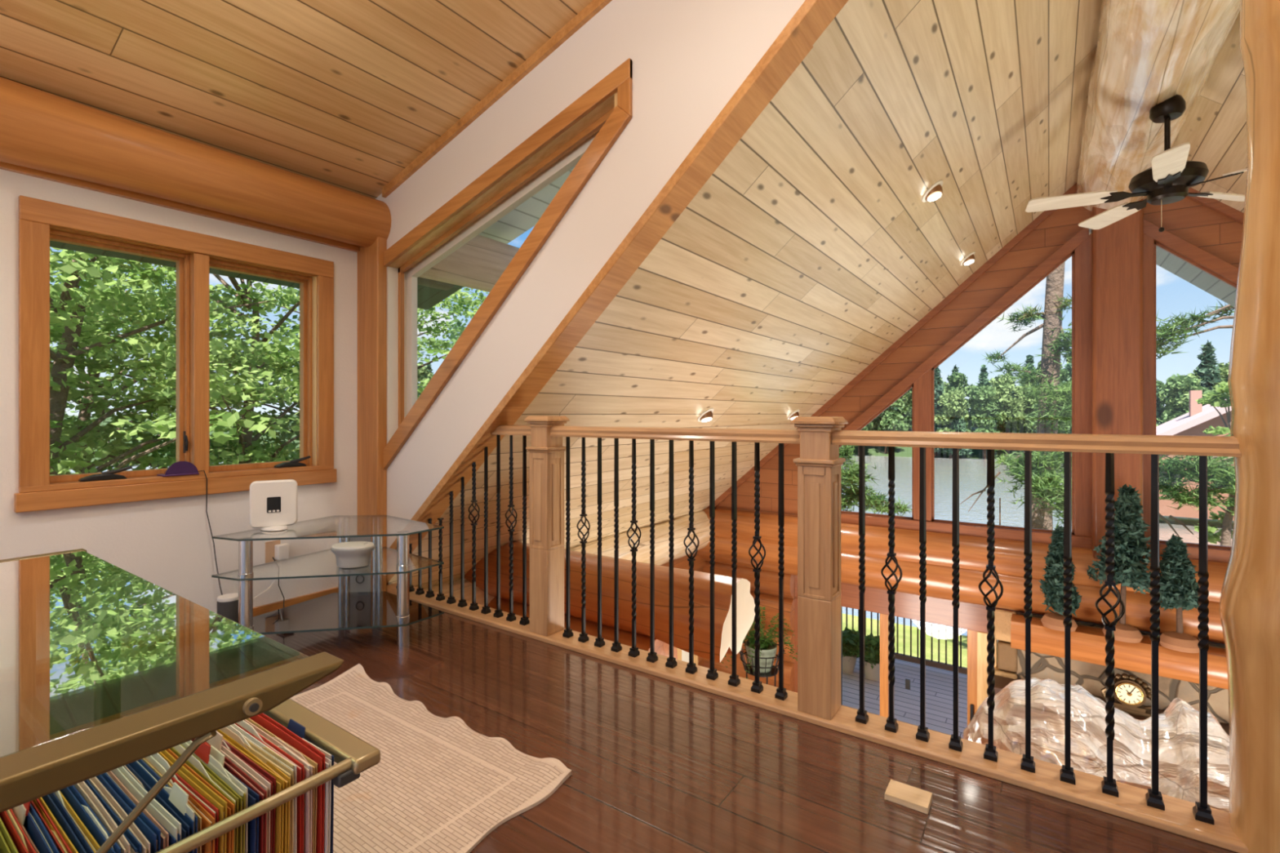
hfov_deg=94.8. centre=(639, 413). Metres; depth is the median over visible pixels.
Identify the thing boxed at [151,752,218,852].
folder
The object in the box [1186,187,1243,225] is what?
trim
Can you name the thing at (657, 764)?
floor
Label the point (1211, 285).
soffit
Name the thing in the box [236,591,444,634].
shelf
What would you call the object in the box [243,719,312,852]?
folder
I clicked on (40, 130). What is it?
beam
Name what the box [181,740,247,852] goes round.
folder
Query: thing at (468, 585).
plate
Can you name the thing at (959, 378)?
tree
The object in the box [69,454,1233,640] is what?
lake
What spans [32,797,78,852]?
folder
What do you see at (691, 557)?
basket
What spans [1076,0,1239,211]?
ridge
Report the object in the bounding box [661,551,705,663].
wall
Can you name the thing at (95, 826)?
folder
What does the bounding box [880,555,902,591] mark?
basket
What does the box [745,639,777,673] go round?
pot
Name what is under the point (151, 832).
folder
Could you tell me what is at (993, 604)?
basket
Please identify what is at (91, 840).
folder
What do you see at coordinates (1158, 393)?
tree
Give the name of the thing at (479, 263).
eave
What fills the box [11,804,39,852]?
folder
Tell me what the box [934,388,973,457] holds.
tree
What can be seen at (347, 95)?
ceiling
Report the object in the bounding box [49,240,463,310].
eave
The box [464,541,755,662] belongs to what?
log beam
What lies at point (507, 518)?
basket
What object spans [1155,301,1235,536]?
pine tree
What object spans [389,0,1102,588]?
ceiling
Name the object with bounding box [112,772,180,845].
folder
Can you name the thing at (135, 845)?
folder
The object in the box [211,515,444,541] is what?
shelf
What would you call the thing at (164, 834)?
folder
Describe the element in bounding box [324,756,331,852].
folder
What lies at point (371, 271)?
wooden post
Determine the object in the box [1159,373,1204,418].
tree
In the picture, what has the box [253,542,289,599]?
power adapter
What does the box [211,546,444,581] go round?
shelf
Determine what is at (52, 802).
folder
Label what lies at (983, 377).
tree
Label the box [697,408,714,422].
recessed light
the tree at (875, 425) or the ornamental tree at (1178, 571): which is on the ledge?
the ornamental tree at (1178, 571)
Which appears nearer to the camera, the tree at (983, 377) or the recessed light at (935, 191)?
the recessed light at (935, 191)
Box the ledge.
[1010,613,1228,689]
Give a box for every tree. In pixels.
[49,247,299,475]
[49,249,449,474]
[49,275,299,472]
[49,318,111,395]
[142,286,488,465]
[417,288,488,397]
[417,362,433,394]
[422,363,434,387]
[839,444,911,515]
[857,422,873,456]
[871,416,883,431]
[875,397,908,453]
[893,395,911,431]
[897,388,946,427]
[902,393,911,430]
[934,365,947,456]
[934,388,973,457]
[939,390,973,456]
[942,371,982,429]
[949,364,971,428]
[960,449,1003,524]
[964,383,1004,458]
[969,364,990,426]
[982,262,1071,529]
[988,373,1028,456]
[995,371,1024,433]
[1012,382,1037,433]
[1018,355,1037,433]
[1023,365,1071,433]
[1036,360,1062,373]
[1038,525,1082,631]
[1062,352,1071,381]
[1062,363,1071,396]
[1085,483,1168,643]
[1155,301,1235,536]
[1155,373,1222,423]
[1155,377,1164,425]
[1155,380,1170,414]
[1155,392,1162,426]
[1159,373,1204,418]
[1159,533,1199,653]
[1188,381,1235,546]
[1193,339,1229,398]
[1210,362,1230,398]
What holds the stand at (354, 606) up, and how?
on the floor
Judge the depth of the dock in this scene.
2.53 m
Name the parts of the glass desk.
leg, leg, glass, rack rail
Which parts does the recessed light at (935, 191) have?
bulb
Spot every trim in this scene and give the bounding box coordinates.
[0,161,359,252]
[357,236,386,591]
[382,0,612,198]
[385,0,848,582]
[706,182,1076,508]
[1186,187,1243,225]
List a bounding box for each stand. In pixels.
[211,515,444,659]
[739,640,784,686]
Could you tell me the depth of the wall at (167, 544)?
2.65 m
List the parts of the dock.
lid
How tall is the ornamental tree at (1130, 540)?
1.243 m
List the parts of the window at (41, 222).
casing, crank handle, sash, sill, sill, casing, sash, crank handle, casing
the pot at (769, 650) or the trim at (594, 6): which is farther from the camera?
the pot at (769, 650)
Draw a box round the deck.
[842,657,967,738]
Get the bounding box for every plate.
[423,578,460,599]
[464,577,484,605]
[569,511,710,565]
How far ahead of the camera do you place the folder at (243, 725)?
0.76 m
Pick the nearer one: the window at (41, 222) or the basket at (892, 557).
the basket at (892, 557)
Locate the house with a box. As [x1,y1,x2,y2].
[1155,390,1234,520]
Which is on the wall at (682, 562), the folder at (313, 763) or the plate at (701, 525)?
the plate at (701, 525)
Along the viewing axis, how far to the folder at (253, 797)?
0.71 m
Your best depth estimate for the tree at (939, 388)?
87.59 m
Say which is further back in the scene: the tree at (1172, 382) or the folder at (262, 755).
the tree at (1172, 382)
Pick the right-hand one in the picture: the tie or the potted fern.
the potted fern
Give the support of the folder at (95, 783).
in the glass desk
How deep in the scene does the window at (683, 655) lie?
6.73 m
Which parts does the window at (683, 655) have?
frame, frame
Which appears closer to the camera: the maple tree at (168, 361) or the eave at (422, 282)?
the eave at (422, 282)
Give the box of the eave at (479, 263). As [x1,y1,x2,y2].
[418,235,519,292]
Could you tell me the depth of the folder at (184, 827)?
0.70 m
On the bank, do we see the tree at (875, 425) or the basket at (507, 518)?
the tree at (875, 425)
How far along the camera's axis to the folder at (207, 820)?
0.68 m
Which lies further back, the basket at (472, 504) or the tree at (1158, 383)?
the tree at (1158, 383)
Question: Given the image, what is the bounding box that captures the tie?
[488,596,677,659]
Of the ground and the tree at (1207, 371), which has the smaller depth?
the ground
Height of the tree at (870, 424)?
9.965 m
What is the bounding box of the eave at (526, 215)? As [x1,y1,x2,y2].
[478,166,574,244]
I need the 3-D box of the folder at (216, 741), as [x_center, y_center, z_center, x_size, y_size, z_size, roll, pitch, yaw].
[-0.577,0.562,0.805,0.298,0.244,0.007,0,0,35]
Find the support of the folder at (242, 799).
in the glass desk
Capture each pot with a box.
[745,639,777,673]
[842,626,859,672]
[854,632,879,680]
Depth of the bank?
92.24 m
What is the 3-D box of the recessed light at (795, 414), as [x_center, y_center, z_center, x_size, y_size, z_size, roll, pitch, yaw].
[1.556,0.010,5.969,0.117,0.105,0.150,0,0,35]
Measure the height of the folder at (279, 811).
0.236 m
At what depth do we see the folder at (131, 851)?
0.62 m
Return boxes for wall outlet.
[265,539,279,564]
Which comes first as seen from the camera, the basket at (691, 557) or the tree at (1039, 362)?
the basket at (691, 557)
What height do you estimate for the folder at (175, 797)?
0.223 m
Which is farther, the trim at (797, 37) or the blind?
the blind
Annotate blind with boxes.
[681,649,688,662]
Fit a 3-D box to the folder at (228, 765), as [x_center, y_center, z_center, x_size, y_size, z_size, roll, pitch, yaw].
[-0.578,0.562,0.799,0.303,0.208,0.008,0,0,35]
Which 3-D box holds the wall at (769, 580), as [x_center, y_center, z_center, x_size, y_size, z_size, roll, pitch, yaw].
[1.258,2.980,7.028,1.250,2.560,0.400,0,0,35]
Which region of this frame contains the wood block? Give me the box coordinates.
[884,778,932,813]
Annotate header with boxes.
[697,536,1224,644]
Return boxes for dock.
[330,541,374,568]
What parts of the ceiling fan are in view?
blade, blade, pull chain, pull knob, motor, blade, blade, blade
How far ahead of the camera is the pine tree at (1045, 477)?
13.12 m
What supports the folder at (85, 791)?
in the glass desk
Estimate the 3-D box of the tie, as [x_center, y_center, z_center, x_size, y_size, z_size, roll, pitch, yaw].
[-0.577,1.520,3.992,1.700,0.401,0.405,0,0,35]
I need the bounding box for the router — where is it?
[249,479,297,531]
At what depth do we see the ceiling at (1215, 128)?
3.80 m
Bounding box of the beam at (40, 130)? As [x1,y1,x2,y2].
[0,76,391,247]
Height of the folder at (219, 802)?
0.243 m
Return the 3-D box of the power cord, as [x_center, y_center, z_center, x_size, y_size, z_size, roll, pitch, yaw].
[-1.742,0.859,2.831,0.310,0.282,0.058,0,0,43]
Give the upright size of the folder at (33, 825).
0.259 m
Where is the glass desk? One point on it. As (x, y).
(67, 615)
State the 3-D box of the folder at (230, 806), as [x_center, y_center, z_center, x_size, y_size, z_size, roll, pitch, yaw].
[-0.598,0.574,0.768,0.305,0.239,0.008,0,0,35]
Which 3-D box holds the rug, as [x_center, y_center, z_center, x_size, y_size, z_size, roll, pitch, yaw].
[-0.838,0.979,1.638,1.106,0.040,0.746,0,0,35]
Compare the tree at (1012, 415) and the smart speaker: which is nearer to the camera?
the smart speaker
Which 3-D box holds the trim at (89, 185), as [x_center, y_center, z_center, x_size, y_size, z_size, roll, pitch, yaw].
[-3.019,-0.939,1.254,0.030,0.053,5.017,0,0,35]
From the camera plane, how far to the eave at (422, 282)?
3.96 m
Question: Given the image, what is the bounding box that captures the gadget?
[156,461,222,595]
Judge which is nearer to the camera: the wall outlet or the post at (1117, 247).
the wall outlet
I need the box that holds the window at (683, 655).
[676,648,697,665]
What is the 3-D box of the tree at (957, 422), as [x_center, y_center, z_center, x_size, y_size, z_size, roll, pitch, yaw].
[46.321,1.929,86.163,4.377,10.955,4.290,0,0,27]
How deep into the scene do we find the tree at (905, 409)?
95.05 m
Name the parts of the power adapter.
cord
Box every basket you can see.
[468,502,479,524]
[505,506,517,529]
[577,516,590,541]
[626,523,640,549]
[683,530,699,559]
[748,538,765,569]
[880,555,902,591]
[978,568,1003,607]
[1094,584,1124,626]
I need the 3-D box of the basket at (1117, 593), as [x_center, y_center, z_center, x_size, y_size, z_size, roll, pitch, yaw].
[1.216,0.495,1.524,0.055,0.116,0.055,0,0,-20]
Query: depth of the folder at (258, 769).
0.74 m
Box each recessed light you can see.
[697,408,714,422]
[786,409,799,419]
[921,180,943,202]
[960,251,975,265]
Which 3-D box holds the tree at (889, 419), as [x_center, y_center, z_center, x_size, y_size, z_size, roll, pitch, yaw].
[38.810,1.471,91.618,5.709,12.026,5.732,0,0,-31]
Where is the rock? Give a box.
[963,677,1229,812]
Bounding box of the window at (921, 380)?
[839,227,1092,548]
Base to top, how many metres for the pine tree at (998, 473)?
5.735 m
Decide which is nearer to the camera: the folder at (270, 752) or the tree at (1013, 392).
the folder at (270, 752)
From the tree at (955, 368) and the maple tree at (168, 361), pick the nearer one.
the maple tree at (168, 361)
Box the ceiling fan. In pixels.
[1025,94,1247,232]
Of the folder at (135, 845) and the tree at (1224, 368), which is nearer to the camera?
the folder at (135, 845)
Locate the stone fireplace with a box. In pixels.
[994,607,1229,735]
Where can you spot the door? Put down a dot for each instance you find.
(972, 617)
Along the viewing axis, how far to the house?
34.02 m
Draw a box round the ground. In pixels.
[842,613,967,667]
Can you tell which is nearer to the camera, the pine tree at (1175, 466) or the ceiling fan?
the ceiling fan
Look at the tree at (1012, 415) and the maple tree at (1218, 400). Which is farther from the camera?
the tree at (1012, 415)
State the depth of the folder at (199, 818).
0.68 m
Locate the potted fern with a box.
[722,606,797,679]
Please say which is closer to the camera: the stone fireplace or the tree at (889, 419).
the stone fireplace
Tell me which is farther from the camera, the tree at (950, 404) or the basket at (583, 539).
the tree at (950, 404)
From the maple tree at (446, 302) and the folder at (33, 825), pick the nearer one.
the folder at (33, 825)
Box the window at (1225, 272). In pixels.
[1143,218,1238,563]
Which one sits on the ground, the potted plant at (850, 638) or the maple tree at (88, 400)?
the maple tree at (88, 400)
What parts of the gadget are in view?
cord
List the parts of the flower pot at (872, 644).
pot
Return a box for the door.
[794,574,997,725]
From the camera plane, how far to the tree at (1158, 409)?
74.57 m
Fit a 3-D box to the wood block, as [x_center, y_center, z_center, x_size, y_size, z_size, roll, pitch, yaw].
[0.697,0.992,1.528,0.102,0.016,0.073,0,0,35]
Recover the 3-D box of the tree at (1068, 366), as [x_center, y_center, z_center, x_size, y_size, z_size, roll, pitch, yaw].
[62.026,-0.381,85.406,5.494,14.027,5.604,0,0,-19]
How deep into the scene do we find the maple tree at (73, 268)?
5.98 m
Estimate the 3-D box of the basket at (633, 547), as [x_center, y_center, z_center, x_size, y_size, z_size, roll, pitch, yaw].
[-0.024,0.495,2.385,0.055,0.116,0.055,0,0,-20]
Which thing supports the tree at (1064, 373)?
on the bank
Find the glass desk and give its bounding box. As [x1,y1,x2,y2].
[0,548,380,852]
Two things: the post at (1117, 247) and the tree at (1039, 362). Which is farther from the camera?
the tree at (1039, 362)
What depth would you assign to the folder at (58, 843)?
0.64 m
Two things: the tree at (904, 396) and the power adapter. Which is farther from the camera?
the tree at (904, 396)
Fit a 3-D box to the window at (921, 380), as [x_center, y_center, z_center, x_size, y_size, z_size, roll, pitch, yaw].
[2.933,-0.217,5.834,2.464,2.865,0.150,0,0,35]
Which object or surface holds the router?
on the stand at (354, 606)
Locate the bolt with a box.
[248,702,259,712]
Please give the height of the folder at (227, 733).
0.218 m
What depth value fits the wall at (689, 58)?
2.46 m
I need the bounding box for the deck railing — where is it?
[845,607,967,674]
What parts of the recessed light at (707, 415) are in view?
bulb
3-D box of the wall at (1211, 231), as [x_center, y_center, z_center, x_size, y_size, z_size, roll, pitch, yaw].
[3.636,-0.129,5.413,7.400,4.276,0.140,0,0,35]
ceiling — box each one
[0,0,592,199]
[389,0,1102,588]
[1172,12,1247,213]
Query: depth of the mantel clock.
4.71 m
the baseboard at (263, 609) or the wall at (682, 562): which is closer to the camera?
the baseboard at (263, 609)
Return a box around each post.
[1090,198,1143,561]
[1218,0,1279,852]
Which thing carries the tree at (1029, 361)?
on the bank
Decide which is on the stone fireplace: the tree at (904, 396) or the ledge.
the ledge
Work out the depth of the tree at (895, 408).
97.45 m
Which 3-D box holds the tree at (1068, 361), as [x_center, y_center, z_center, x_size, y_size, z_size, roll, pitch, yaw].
[67.822,-2.357,91.417,7.214,15.327,7.590,0,0,20]
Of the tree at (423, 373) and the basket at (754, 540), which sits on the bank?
the tree at (423, 373)
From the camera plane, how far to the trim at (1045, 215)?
5.86 m
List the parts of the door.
handle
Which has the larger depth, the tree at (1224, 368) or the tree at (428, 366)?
the tree at (428, 366)
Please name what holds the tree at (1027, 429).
on the bank
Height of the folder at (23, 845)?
0.223 m
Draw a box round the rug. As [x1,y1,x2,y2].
[289,663,572,852]
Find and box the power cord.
[272,556,284,607]
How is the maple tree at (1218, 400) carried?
on the bank
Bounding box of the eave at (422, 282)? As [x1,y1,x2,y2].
[417,276,454,290]
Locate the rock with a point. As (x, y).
(1179, 724)
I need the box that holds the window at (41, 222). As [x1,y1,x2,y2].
[13,195,336,512]
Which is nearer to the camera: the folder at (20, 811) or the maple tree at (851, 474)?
the folder at (20, 811)
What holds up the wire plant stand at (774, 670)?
on the floor
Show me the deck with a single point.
(939, 682)
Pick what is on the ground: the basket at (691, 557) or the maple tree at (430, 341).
the maple tree at (430, 341)
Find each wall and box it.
[0,168,357,613]
[375,0,805,550]
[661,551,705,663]
[697,560,794,691]
[715,192,1243,516]
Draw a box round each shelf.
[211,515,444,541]
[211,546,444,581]
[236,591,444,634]
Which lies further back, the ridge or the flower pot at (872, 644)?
the flower pot at (872, 644)
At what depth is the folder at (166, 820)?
0.68 m
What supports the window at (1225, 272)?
in the wall at (1211, 231)
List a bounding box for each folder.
[0,808,35,852]
[0,817,17,852]
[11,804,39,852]
[23,800,59,852]
[30,798,72,852]
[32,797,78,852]
[41,792,94,852]
[53,790,100,852]
[59,785,120,852]
[73,781,129,852]
[84,779,141,852]
[88,776,150,852]
[96,772,160,852]
[106,770,168,849]
[107,812,137,852]
[111,765,181,842]
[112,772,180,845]
[123,764,189,852]
[128,759,197,852]
[142,758,201,852]
[144,755,214,852]
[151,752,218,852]
[158,750,226,852]
[165,748,234,852]
[169,744,238,852]
[180,743,245,852]
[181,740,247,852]
[191,738,266,852]
[206,730,271,852]
[209,745,259,852]
[217,727,290,852]
[222,736,284,852]
[222,738,275,852]
[226,724,293,852]
[231,724,296,852]
[234,720,303,852]
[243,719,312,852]
[245,718,317,852]
[248,712,324,852]
[262,712,333,852]
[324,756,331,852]
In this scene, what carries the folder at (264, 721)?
in the glass desk
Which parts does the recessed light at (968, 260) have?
bulb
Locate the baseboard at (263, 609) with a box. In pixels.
[253,586,337,617]
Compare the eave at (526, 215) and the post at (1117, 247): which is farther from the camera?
the post at (1117, 247)
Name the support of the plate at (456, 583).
on the wall at (682, 562)
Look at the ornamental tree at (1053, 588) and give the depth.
4.87 m
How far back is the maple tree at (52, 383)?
6.52 m
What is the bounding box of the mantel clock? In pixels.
[1101,672,1151,717]
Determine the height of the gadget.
0.785 m
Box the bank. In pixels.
[63,414,1071,465]
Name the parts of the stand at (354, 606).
leg, panel, leg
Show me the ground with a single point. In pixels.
(900, 627)
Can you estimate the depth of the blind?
6.74 m
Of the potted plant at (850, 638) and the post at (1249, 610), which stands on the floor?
the post at (1249, 610)
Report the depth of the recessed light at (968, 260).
5.04 m
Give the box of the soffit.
[1155,245,1236,307]
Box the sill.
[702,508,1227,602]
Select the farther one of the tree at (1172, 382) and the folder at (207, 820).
the tree at (1172, 382)
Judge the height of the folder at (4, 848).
0.222 m
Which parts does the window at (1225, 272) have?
sill, head casing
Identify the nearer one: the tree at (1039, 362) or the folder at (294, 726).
the folder at (294, 726)
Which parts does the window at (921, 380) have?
head casing, sill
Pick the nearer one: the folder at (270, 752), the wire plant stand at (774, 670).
the folder at (270, 752)
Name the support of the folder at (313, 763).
in the glass desk
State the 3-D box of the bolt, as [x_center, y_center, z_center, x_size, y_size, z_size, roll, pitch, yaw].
[-0.410,0.312,0.625,0.002,0.009,0.009,0,0,35]
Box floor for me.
[0,582,1237,852]
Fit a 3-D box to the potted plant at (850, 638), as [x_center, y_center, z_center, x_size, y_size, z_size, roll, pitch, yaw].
[3.248,3.686,9.221,0.608,0.667,0.575,0,0,35]
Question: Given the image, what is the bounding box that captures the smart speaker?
[216,592,238,622]
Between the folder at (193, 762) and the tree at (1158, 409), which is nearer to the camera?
the folder at (193, 762)

